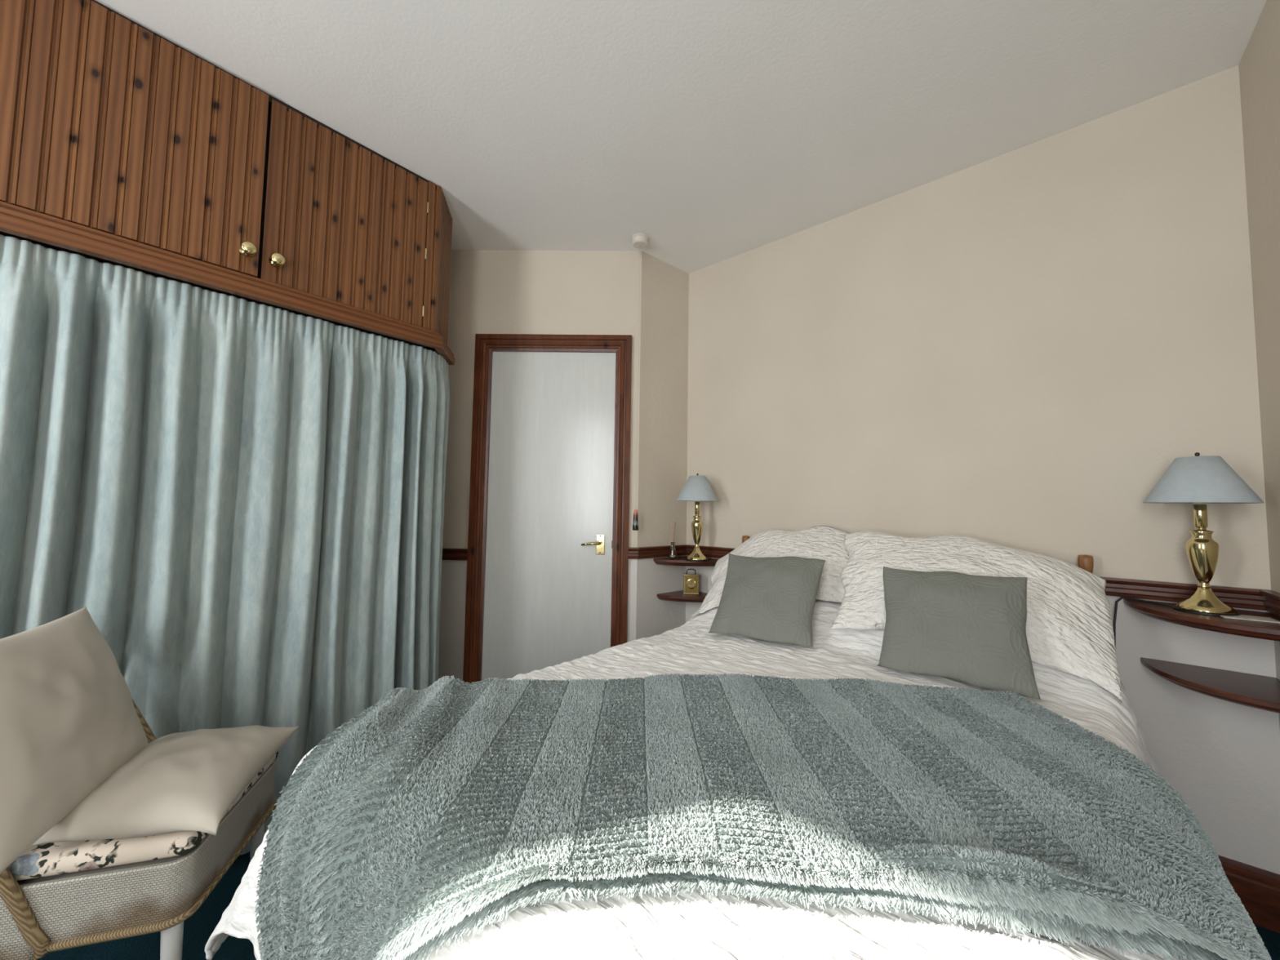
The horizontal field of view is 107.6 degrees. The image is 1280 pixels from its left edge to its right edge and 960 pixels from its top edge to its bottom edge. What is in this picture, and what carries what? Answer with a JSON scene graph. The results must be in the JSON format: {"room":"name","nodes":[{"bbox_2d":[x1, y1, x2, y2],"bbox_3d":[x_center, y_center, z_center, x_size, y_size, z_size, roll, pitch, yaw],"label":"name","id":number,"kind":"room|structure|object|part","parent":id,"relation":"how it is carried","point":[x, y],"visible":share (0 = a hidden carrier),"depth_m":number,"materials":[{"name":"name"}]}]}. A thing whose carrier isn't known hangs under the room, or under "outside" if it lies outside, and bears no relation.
{"room":"bedroom","nodes":[
{"label":"bedroom","id":0,"kind":"room"},
{"bbox_2d":[306,587,318,751],"bbox_3d":[-1.934,-0.049,1.542,0.100,2.357,2.400,-2,-4,41],"label":"wall","id":1,"kind":"structure","parent":0,"point":[317,588],"depth_m":2.03,"materials":[{"name":"beige paint"}]},
{"bbox_2d":[0,0,454,364],"bbox_3d":[-1.618,-0.898,1.369,0.646,0.668,2.159,-2,-4,41],"label":"upper cabinet","id":2,"kind":"object","parent":1,"relation":"attached to","point":[121,144],"visible":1,"depth_m":1.34,"materials":[{"name":"brown wood"}]},
{"bbox_3d":[-1.339,-0.928,1.271,0.018,0.583,0.497,-2,-4,41],"label":"door","id":3,"kind":"part","parent":2,"relation":"part of","materials":[{"name":"brown wood"}]},
{"bbox_2d":[0,234,334,855],"bbox_3d":[-1.595,0.244,0.968,0.108,1.657,1.610,-2,-4,40],"label":"curtain","id":4,"kind":"object","parent":2,"relation":"hanging from","point":[162,441],"visible":0.74,"depth_m":1.29,"materials":[{"name":"fabric"}]},
{"bbox_3d":[-1.471,-0.605,1.221,0.216,0.069,2.159,-2,-4,41],"label":"pelmet moulding","id":5,"kind":"part","parent":2,"relation":"part of","materials":[{"name":"brown wood"}]},
{"bbox_3d":[-1.176,-0.694,1.407,0.036,0.039,0.039,-2,-4,41],"label":"knob","id":6,"kind":"part","parent":2,"relation":"part of","materials":[{"name":"gold metal"}]},
{"bbox_3d":[-1.137,-0.690,1.469,0.036,0.039,0.039,-2,-4,41],"label":"knob","id":7,"kind":"part","parent":2,"relation":"part of","materials":[{"name":"gold metal"}]},
{"bbox_3d":[-1.015,-0.902,1.662,0.018,0.585,0.496,-2,-4,41],"label":"door","id":8,"kind":"part","parent":2,"relation":"part of","materials":[{"name":"brown wood"}]},
{"bbox_2d":[307,324,449,752],"bbox_3d":[-0.928,0.301,1.780,0.154,1.657,0.493,-1,-4,29],"label":"curtain","id":9,"kind":"object","parent":2,"relation":"hanging from","point":[378,615],"visible":0.86,"depth_m":1.71,"materials":[{"name":"fabric"}]},
{"bbox_3d":[-1.021,-0.849,2.228,0.426,0.650,0.018,-2,-4,41],"label":"return panel","id":10,"kind":"part","parent":2,"relation":"part of","materials":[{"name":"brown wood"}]},
{"bbox_3d":[-0.840,-0.885,1.990,0.018,0.600,0.220,1,-3,-11],"label":"panel","id":11,"kind":"part","parent":2,"relation":"part of","materials":[{"name":"brown wood"}]},
{"bbox_2d":[438,249,641,681],"bbox_3d":[-0.605,0.018,2.351,1.195,2.357,0.100,1,-3,1],"label":"wall","id":12,"kind":"structure","parent":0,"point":[492,291],"depth_m":2.35,"materials":[{"name":"beige paint"}]},
{"bbox_2d":[36,751,1279,959],"bbox_3d":[-0.480,1.167,0.904,3.073,0.100,3.465,-2,-4,41],"label":"floor","id":13,"kind":"structure","parent":0,"point":[198,927],"depth_m":1.14,"materials":[{"name":"teal carpet"}]},
{"bbox_2d":[0,697,277,959],"bbox_3d":[-1.139,0.744,1.030,0.463,0.740,0.426,2,-3,-16],"label":"chair","id":14,"kind":"object","parent":13,"relation":"on","point":[39,917],"visible":0.34,"depth_m":0.88,"materials":[{"name":"wicker"}]},
{"bbox_3d":[-1.241,0.620,1.007,0.247,0.471,0.426,2,-3,-16],"label":"backrest","id":15,"kind":"part","parent":14,"relation":"part of","materials":[{"name":"wicker"}]},
{"bbox_2d":[7,751,278,880],"bbox_3d":[-1.103,0.719,1.042,0.374,0.044,0.374,2,-3,-16],"label":"seat pad","id":16,"kind":"object","parent":14,"relation":"on","point":[50,859],"visible":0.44,"depth_m":0.88,"materials":[{"name":"fabric"}]},
{"bbox_2d":[30,724,299,846],"bbox_3d":[-1.020,0.641,1.048,0.310,0.103,0.380,2,-3,-16],"label":"cushion","id":17,"kind":"object","parent":16,"relation":"on","point":[185,780],"visible":0.89,"depth_m":0.95,"materials":[{"name":"beige fabric"}]},
{"bbox_2d":[0,606,148,873],"bbox_3d":[-1.135,0.460,0.902,0.162,0.362,0.376,2,-3,-17],"label":"cushion","id":18,"kind":"object","parent":17,"relation":"on","point":[69,720],"visible":0.97,"depth_m":0.87,"materials":[{"name":"beige fabric"}]},
{"bbox_3d":[-1.120,0.796,1.032,0.400,0.112,0.390,2,-3,-16],"label":"seat frame","id":19,"kind":"part","parent":14,"relation":"part of","materials":[{"name":"wicker"}]},
{"bbox_3d":[-0.917,0.935,0.913,0.054,0.352,0.034,-2,-4,41],"label":"leg","id":20,"kind":"part","parent":14,"relation":"part of","materials":[{"name":"white paint"}]},
{"bbox_3d":[-1.005,0.952,1.226,0.034,0.352,0.054,-2,-4,41],"label":"leg","id":21,"kind":"part","parent":14,"relation":"part of","materials":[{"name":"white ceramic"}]},
{"bbox_2d":[742,535,1093,573],"bbox_3d":[0.372,0.673,1.177,1.235,0.944,1.735,-2,-4,41],"label":"double bed","id":22,"kind":"object","parent":13,"relation":"on","point":[1085,562],"visible":0.06,"depth_m":1.44,"materials":[{"name":"brown wood"}]},
{"bbox_2d":[204,599,1188,959],"bbox_3d":[0.304,0.691,1.088,1.537,0.595,1.754,-2,-4,41],"label":"quilt","id":23,"kind":"object","parent":22,"relation":"on","point":[695,926],"visible":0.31,"depth_m":0.52,"materials":[{"name":"white fabric"}]},
{"bbox_2d":[254,672,1271,959],"bbox_3d":[0.149,0.617,0.822,1.518,0.338,0.652,1,-3,2],"label":"blanket","id":24,"kind":"object","parent":23,"relation":"on","point":[450,806],"visible":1,"depth_m":0.66,"materials":[{"name":"fabric"}]},
{"bbox_2d":[708,553,825,646],"bbox_3d":[0.446,0.409,1.658,0.367,0.269,0.217,-1,-4,33],"label":"cushion","id":25,"kind":"object","parent":23,"relation":"on","point":[772,599],"visible":1,"depth_m":1.61,"materials":[{"name":"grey fabric"}]},
{"bbox_2d":[688,525,848,617],"bbox_3d":[0.556,0.375,1.863,0.678,0.385,0.393,-2,-4,41],"label":"pillow","id":26,"kind":"object","parent":23,"relation":"on","point":[825,543],"visible":0.52,"depth_m":1.90,"materials":[{"name":"white fabric"}]},
{"bbox_2d":[876,566,1040,699],"bbox_3d":[0.867,0.399,1.305,0.356,0.268,0.214,-1,-4,33],"label":"cushion","id":27,"kind":"object","parent":23,"relation":"on","point":[971,629],"visible":1,"depth_m":1.26,"materials":[{"name":"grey fabric"}]},
{"bbox_2d":[830,531,1122,702],"bbox_3d":[0.985,0.370,1.476,0.714,0.384,0.398,-2,-4,41],"label":"pillow","id":28,"kind":"object","parent":23,"relation":"on","point":[1069,628],"visible":0.8,"depth_m":1.39,"materials":[{"name":"white fabric"}]},
{"bbox_3d":[0.494,0.733,2.188,0.042,0.944,0.042,-2,-4,41],"label":"headboard post","id":29,"kind":"part","parent":22,"relation":"part of","materials":[{"name":"brown wood"}]},
{"bbox_3d":[1.376,0.703,1.428,0.042,0.944,0.042,-2,-4,41],"label":"headboard post","id":30,"kind":"part","parent":22,"relation":"part of","materials":[{"name":"brown wood"}]},
{"bbox_2d":[635,250,688,639],"bbox_3d":[0.089,0.034,2.439,0.343,2.357,0.100,4,-4,-41],"label":"wall","id":31,"kind":"structure","parent":0,"point":[664,297],"depth_m":2.40,"materials":[{"name":"beige paint"}]},
{"bbox_2d":[441,333,631,683],"bbox_3d":[-0.620,0.235,2.311,1.132,1.918,0.094,1,-3,1],"label":"door frame","id":32,"kind":"structure","parent":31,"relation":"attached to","point":[486,344],"depth_m":2.29,"materials":[{"name":"brown wood"}]},
{"bbox_2d":[481,351,616,680],"bbox_3d":[-0.444,0.272,2.285,0.619,1.828,0.106,1,-3,1],"label":"door","id":33,"kind":"structure","parent":31,"relation":"in","point":[548,596],"depth_m":2.30,"materials":[{"name":"white paint"}]},
{"bbox_3d":[-0.225,0.306,2.245,0.109,0.022,0.050,3,-4,-27],"label":"lever","id":34,"kind":"part","parent":33,"relation":"part of","materials":[{"name":"gold metal"}]},
{"bbox_3d":[-0.194,0.314,2.285,0.042,0.099,0.006,1,-3,1],"label":"handle","id":35,"kind":"part","parent":33,"relation":"part of","materials":[{"name":"gold metal"}]},
{"bbox_2d":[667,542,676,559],"bbox_3d":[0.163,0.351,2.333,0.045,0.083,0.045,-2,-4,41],"label":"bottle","id":36,"kind":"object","parent":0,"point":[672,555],"depth_m":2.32,"materials":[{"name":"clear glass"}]},
{"bbox_2d":[94,0,1266,273],"bbox_3d":[-0.442,-1.286,1.046,3.073,0.100,3.465,-2,-4,41],"label":"ceiling","id":37,"kind":"structure","parent":0,"point":[714,131],"depth_m":1.43,"materials":[{"name":"paint"}]},
{"bbox_2d":[632,509,638,530],"bbox_3d":[-0.051,0.181,2.128,0.084,0.092,0.034,-2,-4,41],"label":"switch","id":38,"kind":"object","parent":37,"relation":"hanging from","point":[635,522],"depth_m":2.15,"materials":[{"name":"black plastic"}]},
{"bbox_3d":[-0.020,0.184,2.164,0.028,0.096,0.028,-2,-4,41],"label":"pull handle","id":39,"kind":"part","parent":38,"relation":"part of","materials":[{"name":"red plastic"}]},
{"bbox_2d":[635,462,636,493],"bbox_3d":[-0.048,-0.008,2.139,0.084,0.140,0.005,-2,-4,41],"label":"switch","id":40,"kind":"object","parent":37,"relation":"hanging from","point":[636,462],"depth_m":2.17,"materials":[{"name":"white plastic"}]},
{"bbox_2d":[636,410,637,442],"bbox_3d":[-0.045,-0.242,2.152,0.084,0.141,0.005,-2,-4,41],"label":"switch","id":41,"kind":"object","parent":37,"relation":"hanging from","point":[637,411],"depth_m":2.19,"materials":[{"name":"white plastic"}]},
{"bbox_2d":[637,358,638,390],"bbox_3d":[-0.041,-0.482,2.166,0.084,0.143,0.005,-2,-4,41],"label":"switch","id":42,"kind":"object","parent":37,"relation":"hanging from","point":[637,358],"depth_m":2.20,"materials":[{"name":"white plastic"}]},
{"bbox_3d":[-0.010,-0.492,2.203,0.002,1.266,0.002,-2,-4,41],"label":"pull cord","id":43,"kind":"part","parent":42,"relation":"part of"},
{"bbox_2d":[638,306,639,338],"bbox_3d":[-0.037,-0.721,2.180,0.084,0.145,0.005,-2,-4,41],"label":"switch","id":44,"kind":"object","parent":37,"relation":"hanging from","point":[638,307],"depth_m":2.22,"materials":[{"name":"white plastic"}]},
{"bbox_2d":[639,255,639,286],"bbox_3d":[-0.034,-0.966,2.194,0.084,0.142,0.005,-2,-4,41],"label":"switch","id":45,"kind":"object","parent":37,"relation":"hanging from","point":[639,255],"depth_m":2.23,"materials":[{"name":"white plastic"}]},
{"bbox_2d":[631,232,648,248],"bbox_3d":[-0.031,-1.111,2.203,0.084,0.096,0.121,-2,-4,41],"label":"switch","id":46,"kind":"object","parent":37,"relation":"hanging from","point":[640,240],"depth_m":2.22,"materials":[{"name":"white plastic"}]},
{"bbox_2d":[685,65,1279,874],"bbox_3d":[1.043,0.017,1.897,2.003,2.357,0.100,-2,-4,41],"label":"wall","id":47,"kind":"structure","parent":0,"point":[1015,348],"depth_m":1.58,"materials":[{"name":"beige paint"}]},
{"bbox_2d":[627,544,734,559],"bbox_3d":[0.217,0.364,2.373,0.554,0.055,0.240,1,-3,-2],"label":"trim","id":48,"kind":"structure","parent":47,"relation":"attached to","point":[640,553],"depth_m":2.35,"materials":[{"name":"brown wood"}]},
{"bbox_2d":[657,590,707,602],"bbox_3d":[0.258,0.587,2.329,0.281,0.030,0.208,-2,-4,41],"label":"corner shelf","id":49,"kind":"object","parent":47,"relation":"attached to","point":[676,596],"visible":0.59,"depth_m":2.31,"materials":[{"name":"brown wood"}]},
{"bbox_2d":[683,568,698,595],"bbox_3d":[0.257,0.510,2.359,0.076,0.127,0.060,1,-3,2],"label":"clock","id":50,"kind":"object","parent":49,"relation":"on","point":[691,580],"visible":1,"depth_m":2.33,"materials":[{"name":"gold metal"}]},
{"bbox_3d":[0.256,0.520,2.334,0.060,0.077,0.002,1,-3,2],"label":"dial plate","id":51,"kind":"part","parent":50,"relation":"part of","materials":[{"name":"gold metal"}]},
{"bbox_2d":[653,555,718,566],"bbox_3d":[0.259,0.409,2.325,0.305,0.030,0.232,-2,-4,41],"label":"corner shelf","id":52,"kind":"object","parent":47,"relation":"attached to","point":[680,561],"visible":0.7,"depth_m":2.29,"materials":[{"name":"brown wood"}]},
{"bbox_2d":[667,520,676,559],"bbox_3d":[0.164,0.298,2.336,0.045,0.190,0.045,-2,-4,41],"label":"reed diffuser","id":53,"kind":"object","parent":52,"relation":"on","point":[672,555],"visible":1,"depth_m":2.32,"materials":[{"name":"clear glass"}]},
{"bbox_2d":[676,473,718,561],"bbox_3d":[0.281,0.179,2.299,0.208,0.425,0.208,-2,-4,41],"label":"table lamp","id":54,"kind":"object","parent":52,"relation":"on","point":[697,488],"visible":1,"depth_m":2.26,"materials":[{"name":"gold metal"}]},
{"bbox_3d":[0.283,0.042,2.307,0.208,0.123,0.208,-2,-4,41],"label":"lamp shade","id":55,"kind":"part","parent":54,"relation":"part of","materials":[{"name":"fabric"}]},
{"bbox_2d":[1123,599,1279,641],"bbox_3d":[1.483,0.364,1.226,0.277,0.030,0.300,-2,-4,41],"label":"corner shelf","id":56,"kind":"object","parent":47,"relation":"attached to","point":[1256,629],"visible":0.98,"depth_m":1.17,"materials":[{"name":"brown wood"}]},
{"bbox_2d":[1113,452,1264,648],"bbox_3d":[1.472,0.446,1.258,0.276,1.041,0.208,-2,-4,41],"label":"table lamp","id":57,"kind":"object","parent":56,"relation":"on","point":[1197,480],"visible":0.97,"depth_m":1.23,"materials":[{"name":"gold metal"}]},
{"bbox_3d":[1.504,0.021,1.260,0.054,0.086,0.054,-2,-4,41],"label":"bulb","id":58,"kind":"part","parent":57,"relation":"part of","materials":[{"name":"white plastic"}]},
{"bbox_3d":[1.504,0.000,1.261,0.208,0.123,0.208,-2,-4,41],"label":"lamp shade","id":59,"kind":"part","parent":57,"relation":"part of","materials":[{"name":"fabric"}]},
{"bbox_2d":[1220,614,1279,623],"bbox_3d":[1.517,0.344,1.170,0.092,0.003,0.070,-2,-4,38],"label":"card","id":60,"kind":"object","parent":56,"relation":"on","point":[1260,619],"visible":0.78,"depth_m":1.16,"materials":[{"name":"white paper"}]},
{"bbox_2d":[1140,657,1279,713],"bbox_3d":[1.498,0.533,1.214,0.247,0.028,0.280,-2,-4,41],"label":"corner shelf","id":61,"kind":"object","parent":47,"relation":"attached to","point":[1254,691],"visible":1,"depth_m":1.20,"materials":[{"name":"brown wood"}]},
{"bbox_2d":[1217,854,1279,933],"bbox_3d":[-0.142,1.036,0.622,1.987,0.140,3.265,-2,-4,41],"label":"baseboard","id":62,"kind":"structure","parent":47,"relation":"attached to","point":[1258,889],"depth_m":1.23,"materials":[{"name":"brown wood"}]},
{"bbox_2d":[1238,0,1279,729],"bbox_3d":[0.665,-0.098,0.005,0.100,2.357,3.265,-2,-4,41],"label":"wall","id":63,"kind":"structure","parent":0,"point":[1259,66],"depth_m":1.22,"materials":[{"name":"beige paint"}]},
{"bbox_2d":[1099,576,1279,616],"bbox_3d":[0.841,0.266,0.522,0.328,0.055,2.215,-2,-4,41],"label":"trim","id":64,"kind":"structure","parent":63,"relation":"attached to","point":[1268,600],"depth_m":1.34,"materials":[{"name":"brown wood"}]}
]}

